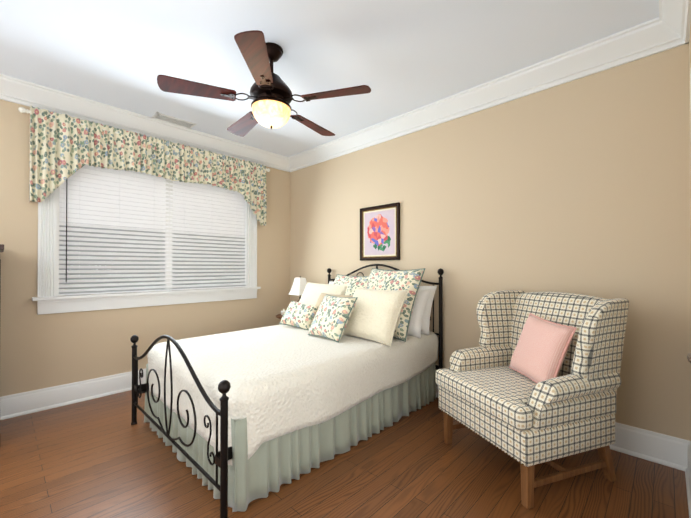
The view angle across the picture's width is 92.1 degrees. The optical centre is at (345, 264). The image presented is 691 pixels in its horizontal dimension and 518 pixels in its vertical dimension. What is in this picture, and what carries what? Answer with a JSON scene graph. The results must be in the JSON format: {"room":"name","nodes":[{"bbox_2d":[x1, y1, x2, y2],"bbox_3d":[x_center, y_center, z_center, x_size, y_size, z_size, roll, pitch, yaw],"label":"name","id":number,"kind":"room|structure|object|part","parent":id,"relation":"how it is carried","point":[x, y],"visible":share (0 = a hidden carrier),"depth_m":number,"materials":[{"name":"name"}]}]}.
{"room":"bedroom","nodes":[
{"label":"bedroom","id":0,"kind":"room"},
{"bbox_2d":[0,99,289,396],"bbox_3d":[-2.230,-0.121,3.379,0.150,2.740,4.000,0,-1,44],"label":"wall","id":1,"kind":"structure","parent":0,"point":[41,351],"depth_m":3.03,"materials":[{"name":"beige paint"}]},
{"bbox_2d":[0,369,145,419],"bbox_3d":[-2.165,1.159,3.308,0.030,0.180,4.000,0,-1,44],"label":"baseboard","id":2,"kind":"structure","parent":1,"relation":"attached to","point":[14,405],"depth_m":2.96,"materials":[{"name":"white"}]},
{"bbox_2d":[18,106,269,225],"bbox_3d":[-1.848,-0.912,3.583,0.127,0.786,2.389,0,-1,44],"label":"valance curtain","id":3,"kind":"object","parent":1,"relation":"attached to","point":[63,147],"visible":1,"depth_m":3.21,"materials":[{"name":"multicoloured fabric"}]},
{"bbox_3d":[-1.854,-1.259,3.591,0.109,0.060,2.389,0,-1,44],"label":"valance rod","id":4,"kind":"part","parent":3,"relation":"part of","materials":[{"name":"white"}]},
{"bbox_2d":[0,74,287,171],"bbox_3d":[-2.130,-1.412,3.292,0.128,0.158,4.000,0,-1,44],"label":"crown molding","id":5,"kind":"structure","parent":1,"relation":"attached to","point":[12,89],"depth_m":3.25,"materials":[{"name":"white wood"}]},
{"bbox_2d":[32,164,260,314],"bbox_3d":[-1.925,-0.396,3.636,0.175,1.655,2.180,0,-1,44],"label":"window","id":6,"kind":"structure","parent":1,"relation":"in","point":[145,239],"depth_m":3.43,"materials":[{"name":"white plastic"}]},
{"bbox_3d":[-1.918,0.296,3.625,0.155,0.030,2.180,0,-1,44],"label":"sill","id":7,"kind":"part","parent":6,"relation":"part of","materials":[{"name":"white wood"}]},
{"bbox_3d":[-1.888,-0.462,3.600,0.040,1.525,2.150,0,-1,44],"label":"casing trim","id":8,"kind":"part","parent":6,"relation":"part of","materials":[{"name":"white wood"}]},
{"bbox_3d":[-1.891,0.371,3.598,0.030,0.120,2.110,0,-1,44],"label":"apron trim","id":9,"kind":"part","parent":6,"relation":"part of","materials":[{"name":"white wood"}]},
{"bbox_3d":[-1.945,-0.394,3.655,0.120,1.350,1.870,0,-1,44],"label":"jamb sash trim","id":10,"kind":"part","parent":6,"relation":"part of","materials":[{"name":"white wood"}]},
{"bbox_3d":[-1.973,-0.383,3.682,0.004,1.330,1.830,0,-1,44],"label":"glass","id":11,"kind":"part","parent":6,"relation":"part of","materials":[{"name":"white"}]},
{"bbox_2d":[0,0,658,156],"bbox_3d":[-0.742,-1.551,1.958,4.280,0.100,4.300,0,-1,44],"label":"ceiling","id":12,"kind":"structure","parent":0,"point":[399,57],"depth_m":2.31,"materials":[{"name":"white paint"}]},
{"bbox_2d":[152,112,195,128],"bbox_3d":[-1.768,-1.485,3.444,0.160,0.010,0.380,0,-1,44],"label":"ceiling vent","id":13,"kind":"object","parent":12,"relation":"in","point":[171,119],"visible":1,"depth_m":3.43,"materials":[{"name":"white metal"}]},
{"bbox_2d":[157,30,370,136],"bbox_3d":[-0.525,-1.219,2.358,1.327,0.557,1.340,0,-1,44],"label":"ceiling fan","id":14,"kind":"object","parent":12,"relation":"hanging from","point":[271,96],"visible":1,"depth_m":2.20,"materials":[{"name":"brown wood"}]},
{"bbox_3d":[-0.520,-1.219,2.341,0.623,0.557,0.630,0,-1,44],"label":"motor","id":15,"kind":"part","parent":14,"relation":"part of","materials":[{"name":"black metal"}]},
{"bbox_3d":[-0.515,-1.026,2.319,0.267,0.117,0.267,0,-1,44],"label":"globe","id":16,"kind":"part","parent":14,"relation":"part of"},
{"bbox_2d":[0,390,688,517],"bbox_3d":[-0.742,1.289,1.938,4.280,0.100,4.300,0,-1,44],"label":"floor","id":17,"kind":"structure","parent":0,"point":[101,457],"depth_m":1.92,"materials":[{"name":"brown wood"}]},
{"bbox_2d":[0,244,3,291],"bbox_3d":[-2.884,0.550,2.099,0.606,1.380,1.015,0,-1,44],"label":"dresser","id":18,"kind":"object","parent":17,"relation":"on","point":[1,247],"visible":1,"depth_m":2.32,"materials":[{"name":"brown wood"}]},
{"bbox_2d":[130,264,443,517],"bbox_3d":[-0.386,0.615,2.846,1.558,1.261,2.153,0,-1,44],"label":"bed","id":19,"kind":"object","parent":17,"relation":"on","point":[241,420],"visible":1,"depth_m":2.23,"materials":[{"name":"white fabric"}]},
{"bbox_2d":[407,290,430,337],"bbox_3d":[0.466,0.429,3.142,0.660,0.440,0.163,0,-25,44],"label":"pillow","id":20,"kind":"object","parent":19,"relation":"on","point":[422,306],"depth_m":2.94,"materials":[{"name":"fabric"}]},
{"bbox_2d":[419,285,436,334],"bbox_3d":[0.549,0.409,3.243,0.680,0.460,0.173,0,-19,44],"label":"pillow","id":21,"kind":"object","parent":19,"relation":"on","point":[431,290],"depth_m":3.01,"materials":[{"name":"fabric"}]},
{"bbox_2d":[436,290,628,508],"bbox_3d":[1.126,0.714,2.128,0.818,1.054,0.878,0,0,-20],"label":"chair","id":22,"kind":"object","parent":17,"relation":"on","point":[531,381],"visible":1,"depth_m":1.88,"materials":[{"name":"fabric"}]},
{"bbox_3d":[1.002,0.717,2.445,0.614,0.251,0.133,0,0,-20],"label":"arm","id":23,"kind":"part","parent":22,"relation":"part of"},
{"bbox_2d":[436,365,536,430],"bbox_3d":[1.030,0.782,2.094,0.615,0.113,0.730,0,0,-20],"label":"cushion","id":24,"kind":"object","parent":22,"relation":"on","point":[501,392],"depth_m":1.97,"materials":[{"name":"fabric"}]},
{"bbox_2d":[509,313,576,382],"bbox_3d":[1.222,0.535,2.100,0.112,0.407,0.407,20,1,-7],"label":"pillow","id":25,"kind":"object","parent":22,"relation":"on","point":[541,349],"depth_m":2.04,"materials":[{"name":"pink fabric"}]},
{"bbox_3d":[1.230,0.713,1.805,0.614,0.251,0.133,0,0,-20],"label":"arm","id":26,"kind":"part","parent":22,"relation":"part of"},
{"bbox_3d":[-0.662,0.948,4.244,0.426,0.615,0.455,0,-1,44],"label":"side table","id":27,"kind":"object","parent":17,"relation":"on","visible":0},
{"bbox_2d":[288,276,306,300],"bbox_3d":[-0.574,0.392,4.218,0.224,0.495,0.224,0,-1,44],"label":"lamp","id":28,"kind":"object","parent":27,"relation":"on","point":[298,286],"visible":0.58,"depth_m":4.16,"materials":[{"name":"white fabric"}]},
{"bbox_3d":[-0.574,0.270,4.219,0.224,0.211,0.224,0,-1,44],"label":"lamp shade","id":29,"kind":"part","parent":28,"relation":"part of","materials":[{"name":"white fabric"}]},
{"bbox_2d":[290,43,690,440],"bbox_3d":[0.697,-0.120,3.444,4.280,2.740,0.150,0,-1,44],"label":"wall","id":30,"kind":"structure","parent":0,"point":[580,186],"depth_m":2.50,"materials":[{"name":"beige paint"}]},
{"bbox_2d":[360,202,399,260],"bbox_3d":[0.364,-0.346,3.637,0.535,0.595,0.030,0,-1,44],"label":"picture frame","id":31,"kind":"object","parent":30,"relation":"attached to","point":[379,232],"visible":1,"depth_m":3.62,"materials":[{"name":"black wood"}]},
{"bbox_2d":[288,20,655,171],"bbox_3d":[0.604,-1.412,3.349,3.690,0.158,0.128,0,-1,44],"label":"crown molding","id":32,"kind":"structure","parent":30,"relation":"attached to","point":[637,42],"depth_m":2.68,"materials":[{"name":"white"}]},
{"bbox_2d":[436,384,688,469],"bbox_3d":[0.656,1.159,3.349,3.920,0.180,0.030,0,-1,44],"label":"baseboard","id":33,"kind":"structure","parent":30,"relation":"attached to","point":[665,450],"depth_m":2.12,"materials":[{"name":"white"}]},
{"bbox_2d":[689,26,690,284],"bbox_3d":[0.747,-0.141,0.517,0.150,2.740,4.000,0,-1,44],"label":"wall","id":34,"kind":"structure","parent":0,"point":[690,142],"depth_m":1.97,"materials":[{"name":"beige paint"}]},
{"bbox_2d":[652,0,690,53],"bbox_3d":[0.647,-1.431,0.622,0.128,0.158,4.000,0,-1,44],"label":"crown molding","id":35,"kind":"structure","parent":34,"relation":"attached to","point":[668,28],"depth_m":1.97,"materials":[{"name":"white"}]},
{"bbox_2d":[680,438,690,517],"bbox_3d":[1.808,1.148,1.741,0.030,0.180,0.670,0,-1,44],"label":"baseboard","id":36,"kind":"structure","parent":34,"relation":"attached to","point":[685,446],"depth_m":1.98,"materials":[{"name":"white"}]},
{"bbox_2d":[687,69,690,362],"bbox_3d":[1.272,0.173,1.106,0.213,2.120,1.000,0,-1,44],"label":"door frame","id":37,"kind":"structure","parent":34,"relation":"attached to","point":[689,357],"depth_m":1.51,"materials":[{"name":"white wood"}]},
{"bbox_3d":[1.030,0.272,0.959,0.067,0.064,0.158,0,-1,44],"label":"handle","id":38,"kind":"part","parent":37,"relation":"part of","materials":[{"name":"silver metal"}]},
{"bbox_3d":[1.287,0.173,1.091,0.172,2.120,1.000,0,-1,44],"label":"casing trim","id":39,"kind":"part","parent":37,"relation":"part of","materials":[{"name":"white wood"}]}
]}

